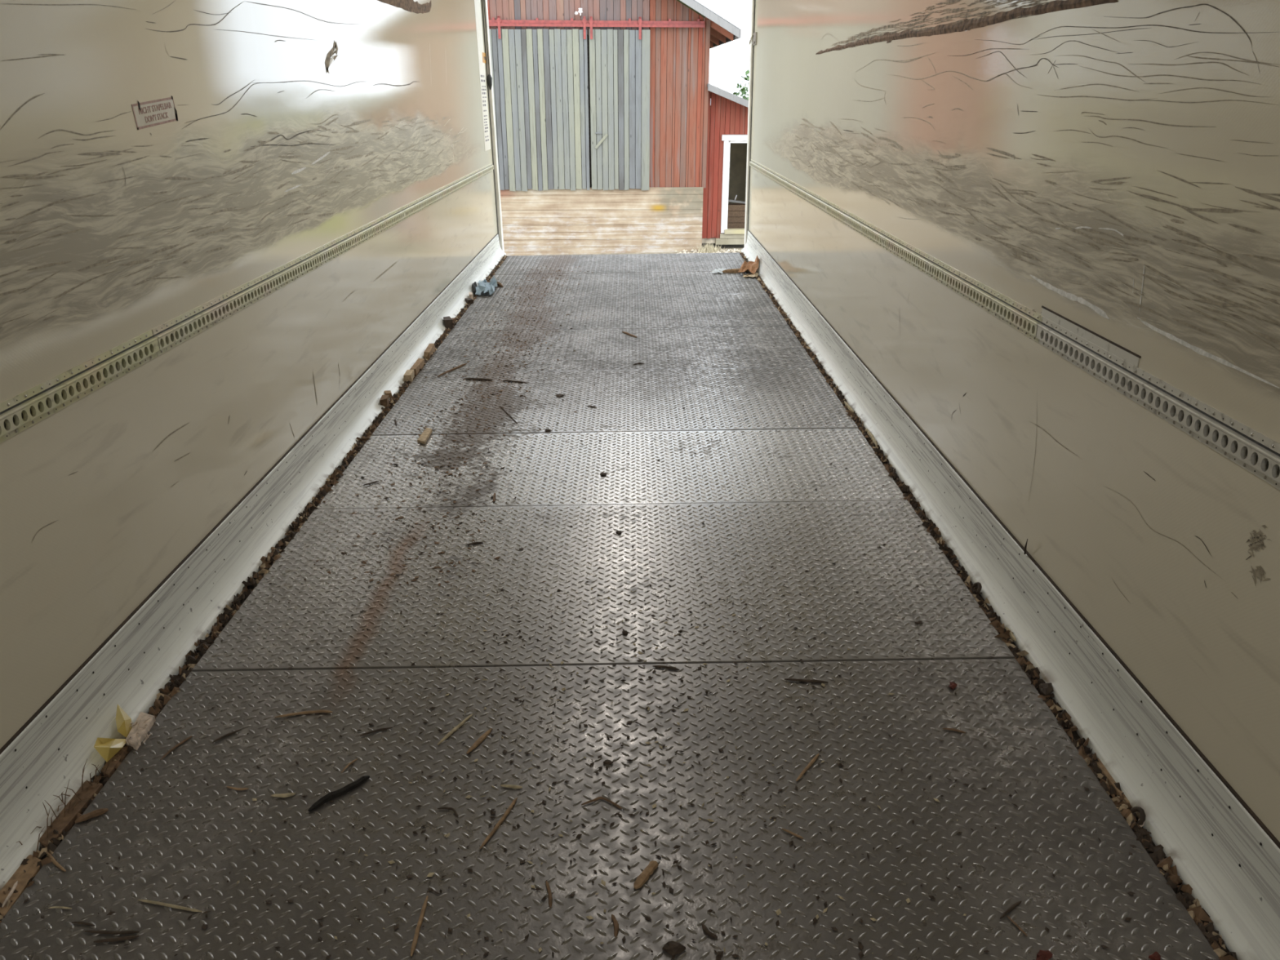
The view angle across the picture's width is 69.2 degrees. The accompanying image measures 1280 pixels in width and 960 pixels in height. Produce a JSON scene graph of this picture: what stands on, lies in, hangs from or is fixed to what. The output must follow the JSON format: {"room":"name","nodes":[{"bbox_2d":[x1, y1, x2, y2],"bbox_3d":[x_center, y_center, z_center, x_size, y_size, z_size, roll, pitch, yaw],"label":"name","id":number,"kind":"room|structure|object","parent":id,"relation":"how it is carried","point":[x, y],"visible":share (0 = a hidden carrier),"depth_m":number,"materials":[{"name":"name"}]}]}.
{"room":"truck trailer interior","nodes":[
{"label":"truck trailer interior","id":0,"kind":"room"},
{"bbox_2d":[0,0,497,748],"bbox_3d":[-1.394,-0.958,2.849,0.064,2.740,12.820,-1,23,0],"label":"wall","id":1,"kind":"structure","parent":0,"point":[301,125],"depth_m":2.77,"materials":[{"name":"beige metal"}]},
{"bbox_2d":[131,95,177,129],"bbox_3d":[-1.365,-1.038,2.615,0.001,0.087,0.258,-1,23,0],"label":"notice","id":2,"kind":"object","parent":1,"relation":"attached to","point":[161,111],"visible":1,"depth_m":2.61,"materials":[{"name":"beige paper"}]},
{"bbox_2d":[0,163,493,443],"bbox_3d":[-1.365,-1.107,4.330,0.015,0.075,9.870,-1,23,0],"label":"rail","id":3,"kind":"object","parent":1,"relation":"attached to","point":[20,412],"visible":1,"depth_m":2.68,"materials":[{"name":"beige metal"}]},
{"bbox_2d":[0,233,506,890],"bbox_3d":[-1.314,0.120,3.276,0.072,0.207,12.780,-1,23,0],"label":"baseboard","id":4,"kind":"structure","parent":1,"relation":"attached to","point":[51,749],"depth_m":2.64,"materials":[{"name":"white metal"}]},
{"bbox_2d":[474,0,490,151],"bbox_3d":[-1.422,-3.656,8.387,0.001,1.270,0.360,-1,23,0],"label":"label","id":5,"kind":"object","parent":1,"relation":"attached to","point":[477,2],"visible":1,"depth_m":8.38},
{"bbox_2d":[482,52,485,62],"bbox_3d":[-1.425,-3.885,8.544,0.001,0.088,0.354,-1,23,0],"label":"sticker","id":6,"kind":"object","parent":1,"relation":"attached to","point":[483,53],"visible":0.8,"depth_m":8.45,"materials":[{"name":"brown laminate"}]},
{"bbox_2d":[481,0,504,252],"bbox_3d":[-1.444,-3.453,8.824,0.114,2.840,0.130,-1,23,0],"label":"trim","id":7,"kind":"structure","parent":1,"relation":"attached to","point":[491,95],"depth_m":8.84,"materials":[{"name":"white paint"}]},
{"bbox_2d":[0,252,1229,959],"bbox_3d":[-0.108,0.269,3.261,2.480,0.123,12.618,-1,23,0],"label":"floor","id":8,"kind":"structure","parent":0,"point":[1056,826],"depth_m":2.34,"materials":[{"name":"metal"}]},
{"bbox_2d":[0,854,41,915],"bbox_3d":[-1.250,0.813,1.853,0.059,0.014,0.162,-1,23,0],"label":"batten","id":9,"kind":"object","parent":8,"relation":"on","point":[31,869],"visible":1,"depth_m":1.86,"materials":[{"name":"brown wood"}]},
{"bbox_2d":[1,880,17,907],"bbox_3d":[-1.238,0.813,1.824,0.007,0.005,0.066,-5,23,-9],"label":"wood splinter","id":10,"kind":"object","parent":9,"relation":"on","point":[15,885],"visible":1,"depth_m":1.82,"materials":[{"name":"beige wood"}]},
{"bbox_2d":[46,851,66,871],"bbox_3d":[-1.200,0.782,1.901,0.088,0.005,0.008,16,28,34],"label":"stalk","id":11,"kind":"object","parent":8,"relation":"on","point":[55,862],"visible":1,"depth_m":1.90,"materials":[{"name":"beige plant"}]},
{"bbox_2d":[48,906,71,909],"bbox_3d":[-1.121,0.827,1.794,0.048,0.003,0.005,0,23,2],"label":"stalk","id":12,"kind":"object","parent":8,"relation":"on","point":[58,907],"visible":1,"depth_m":1.79,"materials":[{"name":"beige plant"}]},
{"bbox_2d":[16,753,119,849],"bbox_3d":[-1.256,0.695,2.033,0.062,0.070,0.268,4,23,12],"label":"rootlets","id":13,"kind":"object","parent":8,"relation":"on","point":[95,780],"visible":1,"depth_m":2.03,"materials":[{"name":"brown plant"}]},
{"bbox_2d":[39,781,102,847],"bbox_3d":[-1.255,0.735,2.039,0.044,0.016,0.199,0,23,3],"label":"batten","id":14,"kind":"object","parent":8,"relation":"on","point":[65,823],"visible":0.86,"depth_m":2.03,"materials":[{"name":"brown wood"}]},
{"bbox_2d":[71,921,95,926],"bbox_3d":[-1.055,0.840,1.758,0.049,0.004,0.005,3,23,10],"label":"strip","id":15,"kind":"object","parent":8,"relation":"on","point":[77,922],"visible":1,"depth_m":1.76,"materials":[{"name":"brown wood"}]},
{"bbox_2d":[75,808,108,822],"bbox_3d":[-1.197,0.729,2.022,0.064,0.011,0.017,-17,27,-34],"label":"chip","id":16,"kind":"object","parent":8,"relation":"on","point":[97,812],"visible":1,"depth_m":2.02,"materials":[{"name":"brown wood"}]},
{"bbox_2d":[84,930,139,934],"bbox_3d":[-0.991,0.847,1.738,0.104,0.004,0.008,0,23,1],"label":"strip","id":17,"kind":"object","parent":8,"relation":"on","point":[109,932],"visible":1,"depth_m":1.74,"materials":[{"name":"brown wood"}]},
{"bbox_2d":[93,704,132,762],"bbox_3d":[-1.269,0.613,2.243,0.054,0.054,0.173,-5,23,-9],"label":"scrap","id":18,"kind":"object","parent":8,"relation":"on","point":[107,748],"visible":0.93,"depth_m":2.22,"materials":[{"name":"yellow paper"}]},
{"bbox_2d":[100,743,128,777],"bbox_3d":[-1.247,0.664,2.210,0.026,0.014,0.130,-2,23,-2],"label":"batten","id":19,"kind":"object","parent":8,"relation":"on","point":[111,768],"visible":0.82,"depth_m":2.18,"materials":[{"name":"brown wood"}]},
{"bbox_2d":[93,935,138,942],"bbox_3d":[-0.974,0.853,1.723,0.079,0.005,0.008,-4,23,-7],"label":"strip","id":20,"kind":"object","parent":8,"relation":"on","point":[129,937],"visible":1,"depth_m":1.72,"materials":[{"name":"brown wood"}]},
{"bbox_2d":[125,711,155,750],"bbox_3d":[-1.235,0.613,2.287,0.071,0.038,0.145,-12,25,-24],"label":"wood","id":21,"kind":"object","parent":8,"relation":"on","point":[144,722],"visible":0.94,"depth_m":2.28,"materials":[{"name":"beige wood"}]},
{"bbox_2d":[137,899,202,912],"bbox_3d":[-0.909,0.823,1.794,0.142,0.004,0.006,4,23,12],"label":"stalk","id":22,"kind":"object","parent":8,"relation":"on","point":[175,906],"visible":1,"depth_m":1.79,"materials":[{"name":"beige plant"}]},
{"bbox_2d":[160,735,191,759],"bbox_3d":[-1.119,0.643,2.233,0.008,0.005,0.094,8,24,20],"label":"wood splinter","id":23,"kind":"object","parent":8,"relation":"on","point":[188,738],"visible":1,"depth_m":2.23,"materials":[{"name":"brown wood"}]},
{"bbox_2d":[212,728,241,742],"bbox_3d":[-1.013,0.625,2.273,0.071,0.004,0.007,-21,30,-40],"label":"wood splinter","id":24,"kind":"object","parent":8,"relation":"on","point":[237,731],"visible":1,"depth_m":2.27,"materials":[{"name":"brown wood"}]},
{"bbox_2d":[226,786,248,790],"bbox_3d":[-0.911,0.697,2.097,0.053,0.004,0.009,2,23,7],"label":"twig","id":25,"kind":"object","parent":8,"relation":"on","point":[229,787],"visible":1,"depth_m":2.10,"materials":[{"name":"beige wood"}]},
{"bbox_2d":[0,254,507,922],"bbox_3d":[-1.277,-0.672,5.409,0.088,0.030,7.947,-1,23,0],"label":"debris","id":26,"kind":"object","parent":8,"relation":"on","point":[191,659],"visible":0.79,"depth_m":2.93,"materials":[{"name":"brown wood"}]},
{"bbox_2d":[271,792,295,797],"bbox_3d":[-0.798,0.704,2.073,0.054,0.006,0.012,-3,23,-5],"label":"wood splinter","id":27,"kind":"object","parent":8,"relation":"on","point":[289,794],"visible":1,"depth_m":2.07,"materials":[{"name":"wood"}]},
{"bbox_2d":[275,710,332,717],"bbox_3d":[-0.851,0.590,2.349,0.141,0.006,0.014,-4,23,-7],"label":"wood splinter","id":28,"kind":"object","parent":8,"relation":"on","point":[313,711],"visible":1,"depth_m":2.35,"materials":[{"name":"brown wood"}]},
{"bbox_2d":[307,775,369,811],"bbox_3d":[-0.673,0.697,2.076,0.151,0.015,0.017,-21,30,-40],"label":"stick","id":29,"kind":"object","parent":8,"relation":"on","point":[349,787],"visible":1,"depth_m":2.07,"materials":[{"name":"brown wood"}]},
{"bbox_2d":[341,758,357,773],"bbox_3d":[-0.680,0.666,2.165,0.006,0.004,0.055,10,25,24],"label":"twig","id":30,"kind":"object","parent":8,"relation":"on","point":[354,760],"visible":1,"depth_m":2.17,"materials":[{"name":"beige wood"}]},
{"bbox_2d":[360,727,392,736],"bbox_3d":[-0.649,0.616,2.281,0.079,0.005,0.008,-11,24,-22],"label":"twig","id":31,"kind":"object","parent":8,"relation":"on","point":[384,728],"visible":1,"depth_m":2.28,"materials":[{"name":"brown wood"}]},
{"bbox_2d":[379,395,389,408],"bbox_3d":[-1.294,-0.397,4.707,0.035,0.050,0.092,-3,23,-5],"label":"wood offcut","id":32,"kind":"object","parent":8,"relation":"on","point":[384,399],"visible":0.93,"depth_m":4.68,"materials":[{"name":"brown wood"}]},
{"bbox_2d":[383,390,392,398],"bbox_3d":[-1.307,-0.439,4.819,0.036,0.042,0.058,-12,25,-25],"label":"wood offcut","id":33,"kind":"object","parent":8,"relation":"on","point":[386,392],"visible":0.71,"depth_m":4.80,"materials":[{"name":"brown wood"}]},
{"bbox_2d":[403,368,414,382],"bbox_3d":[-1.281,-0.575,5.141,0.044,0.045,0.120,-2,23,-3],"label":"wood offcut","id":34,"kind":"object","parent":8,"relation":"on","point":[409,375],"visible":1,"depth_m":5.10,"materials":[{"name":"beige wood"}]},
{"bbox_2d":[409,358,424,375],"bbox_3d":[-1.278,-0.649,5.323,0.038,0.043,0.231,-1,23,0],"label":"wood offcut","id":35,"kind":"object","parent":8,"relation":"on","point":[419,364],"visible":0.86,"depth_m":5.31,"materials":[{"name":"beige wood"}]},
{"bbox_2d":[410,895,428,955],"bbox_3d":[-0.415,0.836,1.744,0.009,0.006,0.136,-1,23,0],"label":"wood splinter","id":36,"kind":"object","parent":8,"relation":"on","point":[424,908],"visible":1,"depth_m":1.74,"materials":[{"name":"wood"}]},
{"bbox_2d":[417,427,432,444],"bbox_3d":[-0.986,-0.203,4.252,0.039,0.014,0.195,-1,23,0],"label":"wood block","id":37,"kind":"object","parent":8,"relation":"on","point":[423,438],"visible":1,"depth_m":4.23,"materials":[{"name":"beige wood"}]},
{"bbox_2d":[423,343,435,359],"bbox_3d":[-1.278,-0.781,5.636,0.038,0.054,0.211,-1,23,-2],"label":"wood offcut","id":38,"kind":"object","parent":8,"relation":"on","point":[428,352],"visible":0.93,"depth_m":5.59,"materials":[{"name":"beige wood"}]},
{"bbox_2d":[288,265,592,586],"bbox_3d":[-0.866,-0.813,5.726,1.089,0.005,6.005,-1,23,0],"label":"crumbs","id":39,"kind":"object","parent":8,"relation":"on","point":[464,461],"visible":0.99,"depth_m":4.00,"materials":[{"name":"brown wood"}]},
{"bbox_2d":[443,315,452,328],"bbox_3d":[-1.307,-1.070,6.309,0.054,0.063,0.133,-8,24,-16],"label":"wood offcut","id":40,"kind":"object","parent":8,"relation":"on","point":[447,321],"visible":0.86,"depth_m":6.26,"materials":[{"name":"brown wood"}]},
{"bbox_2d":[437,806,458,817],"bbox_3d":[-0.414,0.720,2.023,0.058,0.004,0.018,11,25,27],"label":"twig","id":41,"kind":"object","parent":8,"relation":"on","point":[445,807],"visible":1,"depth_m":2.03,"materials":[{"name":"brown wood"}]},
{"bbox_2d":[437,363,466,377],"bbox_3d":[-1.071,-0.631,5.288,0.012,0.011,0.292,9,24,22],"label":"stick","id":42,"kind":"object","parent":8,"relation":"on","point":[462,365],"visible":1,"depth_m":5.28,"materials":[{"name":"brown wood"}]},
{"bbox_2d":[437,713,472,745],"bbox_3d":[-0.455,0.612,2.284,0.010,0.005,0.135,11,25,26],"label":"wood splinter","id":43,"kind":"object","parent":8,"relation":"on","point":[463,722],"visible":1,"depth_m":2.28,"materials":[{"name":"wood"}]},
{"bbox_2d":[464,297,473,303],"bbox_3d":[-1.298,-1.356,7.031,0.046,0.037,0.096,-13,25,-26],"label":"wood offcut","id":44,"kind":"object","parent":8,"relation":"on","point":[468,300],"visible":0.86,"depth_m":7.00,"materials":[{"name":"brown wood"}]},
{"bbox_2d":[465,542,483,546],"bbox_3d":[-0.578,0.220,3.231,0.062,0.006,0.010,-9,24,-19],"label":"twig","id":45,"kind":"object","parent":8,"relation":"on","point":[473,543],"visible":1,"depth_m":3.23,"materials":[{"name":"brown wood"}]},
{"bbox_2d":[471,281,477,294],"bbox_3d":[-1.336,-1.569,7.505,0.049,0.071,0.488,-5,23,-10],"label":"lump","id":46,"kind":"object","parent":8,"relation":"on","point":[474,286],"visible":0.83,"depth_m":7.38,"materials":[{"name":"brown wood"}]},
{"bbox_2d":[462,377,492,380],"bbox_3d":[-0.892,-0.555,5.097,0.170,0.012,0.012,4,23,11],"label":"stick","id":47,"kind":"object","parent":8,"relation":"on","point":[473,379],"visible":1,"depth_m":5.09,"materials":[{"name":"brown wood"}]},
{"bbox_2d":[466,728,492,754],"bbox_3d":[-0.388,0.629,2.241,0.014,0.006,0.104,10,25,24],"label":"wood splinter","id":48,"kind":"object","parent":8,"relation":"on","point":[480,740],"visible":1,"depth_m":2.24,"materials":[{"name":"brown wood"}]},
{"bbox_2d":[475,276,497,294],"bbox_3d":[-1.234,-1.591,7.487,0.174,0.079,0.615,-3,23,-6],"label":"plastic sheet","id":49,"kind":"object","parent":8,"relation":"on","point":[484,286],"visible":1,"depth_m":7.37,"materials":[{"name":"blue plastic"}]},
{"bbox_2d":[479,797,517,848],"bbox_3d":[-0.301,0.733,1.988,0.009,0.006,0.160,8,24,20],"label":"wood splinter","id":50,"kind":"object","parent":8,"relation":"on","point":[508,811],"visible":1,"depth_m":1.98,"materials":[{"name":"brown wood"}]},
{"bbox_2d":[499,405,517,423],"bbox_3d":[-0.646,-0.323,4.539,0.007,0.004,0.310,-10,24,-22],"label":"twig","id":51,"kind":"object","parent":8,"relation":"on","point":[506,412],"visible":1,"depth_m":4.52,"materials":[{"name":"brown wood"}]},
{"bbox_2d":[500,784,522,788],"bbox_3d":[-0.290,0.690,2.091,0.051,0.005,0.008,2,23,7],"label":"stalk","id":52,"kind":"object","parent":8,"relation":"on","point":[502,785],"visible":1,"depth_m":2.09,"materials":[{"name":"beige plant"}]},
{"bbox_2d":[502,380,526,382],"bbox_3d":[-0.680,-0.538,5.051,0.148,0.010,0.011,6,23,15],"label":"stick","id":53,"kind":"object","parent":8,"relation":"on","point":[503,380],"visible":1,"depth_m":5.05,"materials":[{"name":"brown wood"}]},
{"bbox_2d":[545,880,552,907],"bbox_3d":[-0.177,0.806,1.809,0.009,0.006,0.066,-5,23,-11],"label":"strip","id":54,"kind":"object","parent":8,"relation":"on","point":[548,890],"visible":1,"depth_m":1.80,"materials":[{"name":"brown wood"}]},
{"bbox_2d":[581,796,622,808],"bbox_3d":[-0.082,0.708,2.042,0.091,0.004,0.031,2,23,8],"label":"twig","id":55,"kind":"object","parent":8,"relation":"on","point":[597,797],"visible":1,"depth_m":2.04,"materials":[{"name":"brown wood"}]},
{"bbox_2d":[603,759,613,764],"bbox_3d":[-0.074,0.656,2.162,0.024,0.007,0.015,-1,23,0],"label":"crumb","id":56,"kind":"object","parent":8,"relation":"on","point":[606,762],"visible":1,"depth_m":2.16,"materials":[{"name":"brown wood"}]},
{"bbox_2d":[611,914,618,937],"bbox_3d":[-0.046,0.833,1.738,0.012,0.006,0.051,-4,23,-9],"label":"strip","id":57,"kind":"object","parent":8,"relation":"on","point":[613,917],"visible":1,"depth_m":1.73,"materials":[{"name":"brown wood"}]},
{"bbox_2d":[22,256,1209,959],"bbox_3d":[-0.124,-0.657,5.325,2.223,0.004,8.047,-1,23,0],"label":"crumbs","id":58,"kind":"object","parent":8,"relation":"on","point":[204,926],"visible":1,"depth_m":2.10,"materials":[{"name":"brown wood"}]},
{"bbox_2d":[633,860,657,888],"bbox_3d":[0.011,0.783,1.847,0.020,0.012,0.079,13,26,30],"label":"chip","id":59,"kind":"object","parent":8,"relation":"on","point":[649,869],"visible":1,"depth_m":1.84,"materials":[{"name":"beige wood"}]},
{"bbox_2d":[652,665,679,670],"bbox_3d":[0.071,0.508,2.517,0.075,0.006,0.009,5,23,13],"label":"wood splinter","id":60,"kind":"object","parent":8,"relation":"on","point":[656,666],"visible":1,"depth_m":2.52,"materials":[{"name":"brown wood"}]},
{"bbox_2d":[236,587,1097,955],"bbox_3d":[0.070,0.608,2.280,2.186,0.003,1.440,-1,23,0],"label":"debris","id":61,"kind":"object","parent":8,"relation":"on","point":[430,874],"visible":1,"depth_m":2.06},
{"bbox_2d":[226,580,1108,959],"bbox_3d":[0.010,0.606,2.284,1.942,0.005,1.455,-1,23,0],"label":"crumbs","id":62,"kind":"object","parent":8,"relation":"on","point":[719,953],"visible":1,"depth_m":2.05,"materials":[{"name":"brown wood"}]},
{"bbox_2d":[662,940,685,955],"bbox_3d":[0.061,0.848,1.687,0.037,0.014,0.026,15,28,34],"label":"lump","id":63,"kind":"object","parent":8,"relation":"on","point":[673,948],"visible":1,"depth_m":1.68,"materials":[{"name":"brown soil"}]},
{"bbox_2d":[702,923,717,937],"bbox_3d":[0.126,0.837,1.722,0.012,0.006,0.041,-18,28,-36],"label":"strip","id":64,"kind":"object","parent":8,"relation":"on","point":[705,929],"visible":1,"depth_m":1.72,"materials":[{"name":"brown wood"}]},
{"bbox_2d":[711,267,725,273],"bbox_3d":[0.687,-1.828,8.091,0.101,0.016,0.256,5,23,13],"label":"plastic sheet","id":65,"kind":"object","parent":8,"relation":"on","point":[719,270],"visible":0.98,"depth_m":8.07,"materials":[{"name":"white plastic"}]},
{"bbox_2d":[721,268,749,272],"bbox_3d":[0.892,-1.839,8.096,0.372,0.035,0.084,-12,25,-24],"label":"stick","id":66,"kind":"object","parent":8,"relation":"on","point":[732,270],"visible":0.54,"depth_m":8.04,"materials":[{"name":"beige wood"}]},
{"bbox_2d":[737,254,759,273],"bbox_3d":[0.955,-1.900,8.106,0.171,0.092,0.594,3,23,8],"label":"leaf","id":67,"kind":"object","parent":8,"relation":"on","point":[752,266],"visible":0.98,"depth_m":7.98,"materials":[{"name":"brown plant"}]},
{"bbox_2d":[742,272,758,277],"bbox_3d":[0.934,-1.738,7.851,0.138,0.025,0.153,1,23,5],"label":"sheet","id":68,"kind":"object","parent":8,"relation":"on","point":[755,274],"visible":1,"depth_m":7.85,"materials":[{"name":"beige paper"}]},
{"bbox_2d":[782,828,804,839],"bbox_3d":[0.321,0.742,1.947,0.051,0.004,0.006,15,27,33],"label":"wood splinter","id":69,"kind":"object","parent":8,"relation":"on","point":[784,829],"visible":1,"depth_m":1.95,"materials":[{"name":"brown wood"}]},
{"bbox_2d":[784,678,828,683],"bbox_3d":[0.439,0.530,2.451,0.114,0.006,0.010,3,23,8],"label":"strip","id":70,"kind":"object","parent":8,"relation":"on","point":[788,679],"visible":1,"depth_m":2.45,"materials":[{"name":"brown wood"}]},
{"bbox_2d":[795,753,819,781],"bbox_3d":[0.387,0.661,2.139,0.009,0.004,0.115,15,27,33],"label":"stalk","id":71,"kind":"object","parent":8,"relation":"on","point":[815,757],"visible":1,"depth_m":2.14,"materials":[{"name":"beige plant"}]},
{"bbox_2d":[844,400,853,412],"bbox_3d":[1.027,-0.365,4.574,0.014,0.013,0.170,-2,23,-3],"label":"strip","id":72,"kind":"object","parent":8,"relation":"on","point":[848,406],"visible":0.98,"depth_m":4.55,"materials":[{"name":"wood"}]},
{"bbox_2d":[865,428,877,446],"bbox_3d":[1.042,-0.195,4.163,0.017,0.014,0.230,0,23,1],"label":"strip","id":73,"kind":"object","parent":8,"relation":"on","point":[868,432],"visible":1,"depth_m":4.16,"materials":[{"name":"wood"}]},
{"bbox_2d":[948,681,957,689],"bbox_3d":[0.815,0.535,2.420,0.021,0.011,0.026,13,26,29],"label":"lump","id":74,"kind":"object","parent":8,"relation":"on","point":[953,685],"visible":1,"depth_m":2.42,"materials":[{"name":"brown"}]},
{"bbox_2d":[942,728,965,733],"bbox_3d":[0.764,0.607,2.255,0.054,0.005,0.008,7,24,18],"label":"twig","id":75,"kind":"object","parent":8,"relation":"on","point":[950,729],"visible":1,"depth_m":2.25,"materials":[{"name":"brown wood"}]},
{"bbox_2d":[971,582,982,594],"bbox_3d":[1.048,0.332,2.879,0.021,0.027,0.049,-1,23,0],"label":"bark","id":76,"kind":"object","parent":8,"relation":"on","point":[976,584],"visible":1,"depth_m":2.87,"materials":[{"name":"brown wood"}]},
{"bbox_2d":[738,252,1237,959],"bbox_3d":[1.019,-0.669,5.325,0.073,0.030,8.141,-1,23,0],"label":"debris","id":77,"kind":"object","parent":8,"relation":"on","point":[1157,852],"visible":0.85,"depth_m":2.36,"materials":[{"name":"brown wood"}]},
{"bbox_2d":[1004,626,1016,641],"bbox_3d":[1.059,0.437,2.648,0.010,0.010,0.073,-1,23,0],"label":"twig","id":78,"kind":"object","parent":8,"relation":"on","point":[1011,633],"visible":1,"depth_m":2.64,"materials":[{"name":"wood"}]},
{"bbox_2d":[1000,900,1022,919],"bbox_3d":[0.703,0.814,1.760,0.068,0.005,0.006,-17,27,-34],"label":"twig","id":79,"kind":"object","parent":8,"relation":"on","point":[1013,906],"visible":1,"depth_m":1.76,"materials":[{"name":"brown wood"}]},
{"bbox_2d":[1006,915,1027,936],"bbox_3d":[0.702,0.829,1.726,0.004,0.003,0.051,-10,24,-22],"label":"twig","id":80,"kind":"object","parent":8,"relation":"on","point":[1009,917],"visible":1,"depth_m":1.73,"materials":[{"name":"brown wood"}]},
{"bbox_2d":[1035,950,1053,959],"bbox_3d":[0.722,0.851,1.659,0.034,0.014,0.022,-1,23,0],"label":"lump","id":81,"kind":"object","parent":8,"relation":"on","point":[1042,954],"visible":1,"depth_m":1.66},
{"bbox_2d":[1038,682,1053,695],"bbox_3d":[1.052,0.537,2.399,0.041,0.016,0.061,-1,23,0],"label":"chip","id":82,"kind":"object","parent":8,"relation":"on","point":[1046,689],"visible":1,"depth_m":2.39,"materials":[{"name":"brown wood"}]},
{"bbox_2d":[1094,758,1129,803],"bbox_3d":[1.069,0.682,2.094,0.020,0.012,0.155,-2,23,-2],"label":"debris","id":83,"kind":"object","parent":8,"relation":"on","point":[1111,781],"visible":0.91,"depth_m":2.10,"materials":[{"name":"brown wood"}]},
{"bbox_2d":[1129,806,1146,825],"bbox_3d":[1.060,0.710,1.971,0.020,0.026,0.046,-1,23,0],"label":"bark","id":84,"kind":"object","parent":8,"relation":"on","point":[1142,817],"visible":1,"depth_m":1.96,"materials":[{"name":"brown wood"}]},
{"bbox_2d":[1148,951,1160,959],"bbox_3d":[0.922,0.851,1.655,0.020,0.011,0.015,-13,26,-27],"label":"lump","id":85,"kind":"object","parent":8,"relation":"on","point":[1155,956],"visible":1,"depth_m":1.65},
{"bbox_2d":[506,243,744,256],"bbox_3d":[-0.965,-37.595,97.710,320.000,0.001,190.680,-1,23,0],"label":"ground","id":86,"kind":"structure","parent":0,"point":[740,246],"depth_m":17.68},
{"bbox_2d":[487,0,741,255],"bbox_3d":[-1.698,-8.127,19.669,6.410,5.685,7.670,-1,23,-3],"label":"barn","id":87,"kind":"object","parent":86,"relation":"on","point":[668,216],"visible":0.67,"depth_m":17.04,"materials":[{"name":"red paint"}]},
{"bbox_2d":[488,15,590,191],"bbox_3d":[-1.784,-6.661,16.547,1.723,2.893,0.094,-1,23,-3],"label":"sliding door","id":88,"kind":"structure","parent":87,"relation":"attached to","point":[501,52],"depth_m":16.54,"materials":[{"name":"grey wood"}]},
{"bbox_2d":[588,16,650,190],"bbox_3d":[-0.357,-6.695,16.628,1.067,2.886,0.093,-1,23,-3],"label":"sliding door","id":89,"kind":"structure","parent":87,"relation":"attached to","point":[603,150],"depth_m":16.62,"materials":[{"name":"grey wood"}]},
{"bbox_2d":[674,248,741,253],"bbox_3d":[1.828,-4.234,17.289,2.358,0.059,1.218,-1,23,0],"label":"gravel","id":90,"kind":"object","parent":86,"relation":"on","point":[692,250],"visible":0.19,"depth_m":17.58,"materials":[{"name":"beige gravel"}]},
{"bbox_2d":[693,240,724,253],"bbox_3d":[1.287,-4.412,17.564,0.614,0.200,0.530,-1,23,0],"label":"weeds","id":91,"kind":"object","parent":86,"relation":"on","point":[716,249],"visible":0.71,"depth_m":17.48,"materials":[{"name":"plant"}]},
{"bbox_2d":[702,83,748,244],"bbox_3d":[1.918,-6.433,18.734,1.640,2.863,3.530,-1,23,-3],"label":"shed","id":92,"kind":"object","parent":86,"relation":"on","point":[727,112],"visible":0.47,"depth_m":17.51,"materials":[{"name":"red paint"}]},
{"bbox_2d":[727,203,745,228],"bbox_3d":[1.927,-5.274,18.520,0.470,0.453,0.336,-1,23,-3],"label":"crate","id":93,"kind":"object","parent":92,"relation":"in","point":[736,211],"visible":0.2,"depth_m":18.37,"materials":[{"name":"brown wood"}]},
{"bbox_2d":[728,199,745,203],"bbox_3d":[1.991,-5.508,18.372,0.530,0.100,0.110,-1,23,-3],"label":"board","id":94,"kind":"object","parent":93,"relation":"on","point":[729,200],"visible":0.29,"depth_m":18.31,"materials":[{"name":"grey wood"}]},
{"bbox_2d":[733,69,749,100],"bbox_3d":[11.981,-38.281,92.414,5.570,5.007,5.095,-1,23,0],"label":"tree","id":95,"kind":"object","parent":86,"relation":"on","point":[744,91],"visible":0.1,"depth_m":92.01,"materials":[{"name":"green plant"}]},
{"bbox_2d":[748,0,1279,842],"bbox_3d":[1.141,-0.997,2.856,0.066,2.740,12.820,-1,23,0],"label":"wall","id":96,"kind":"structure","parent":0,"point":[1111,167],"depth_m":2.34,"materials":[{"name":"beige metal"}]},
{"bbox_2d":[744,0,755,246],"bbox_3d":[1.087,-3.491,8.831,0.102,2.840,0.130,-1,23,0],"label":"trim","id":97,"kind":"structure","parent":96,"relation":"attached to","point":[753,2],"depth_m":8.82,"materials":[{"name":"white paint"}]},
{"bbox_2d":[748,31,757,45],"bbox_3d":[1.033,-4.050,8.526,0.036,0.100,0.409,-1,23,0],"label":"box","id":98,"kind":"object","parent":96,"relation":"attached to","point":[753,37],"visible":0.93,"depth_m":8.41,"materials":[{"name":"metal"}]},
{"bbox_2d":[741,230,1279,959],"bbox_3d":[1.093,0.083,3.283,0.072,0.207,12.780,-1,23,0],"label":"baseboard","id":99,"kind":"structure","parent":96,"relation":"attached to","point":[1217,845],"depth_m":2.28,"materials":[{"name":"white metal"}]},
{"bbox_2d":[749,159,1279,489],"bbox_3d":[1.100,-1.157,4.332,0.015,0.102,9.870,-1,23,0],"label":"rail","id":100,"kind":"object","parent":96,"relation":"attached to","point":[1105,360],"visible":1,"depth_m":2.27,"materials":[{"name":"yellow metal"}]},
{"bbox_3d":[-0.144,-2.259,2.287,2.600,0.060,12.880,-1,23,0],"label":"ceiling","id":101,"kind":"structure","parent":0,"visible":0},
{"bbox_2d":[483,0,492,89],"bbox_3d":[-1.403,-4.151,8.444,0.044,1.100,0.048,4,23,10],"label":"pull cord","id":102,"kind":"object","parent":101,"relation":"hanging from","point":[489,77],"visible":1,"depth_m":8.59,"materials":[{"name":"black fabric"}]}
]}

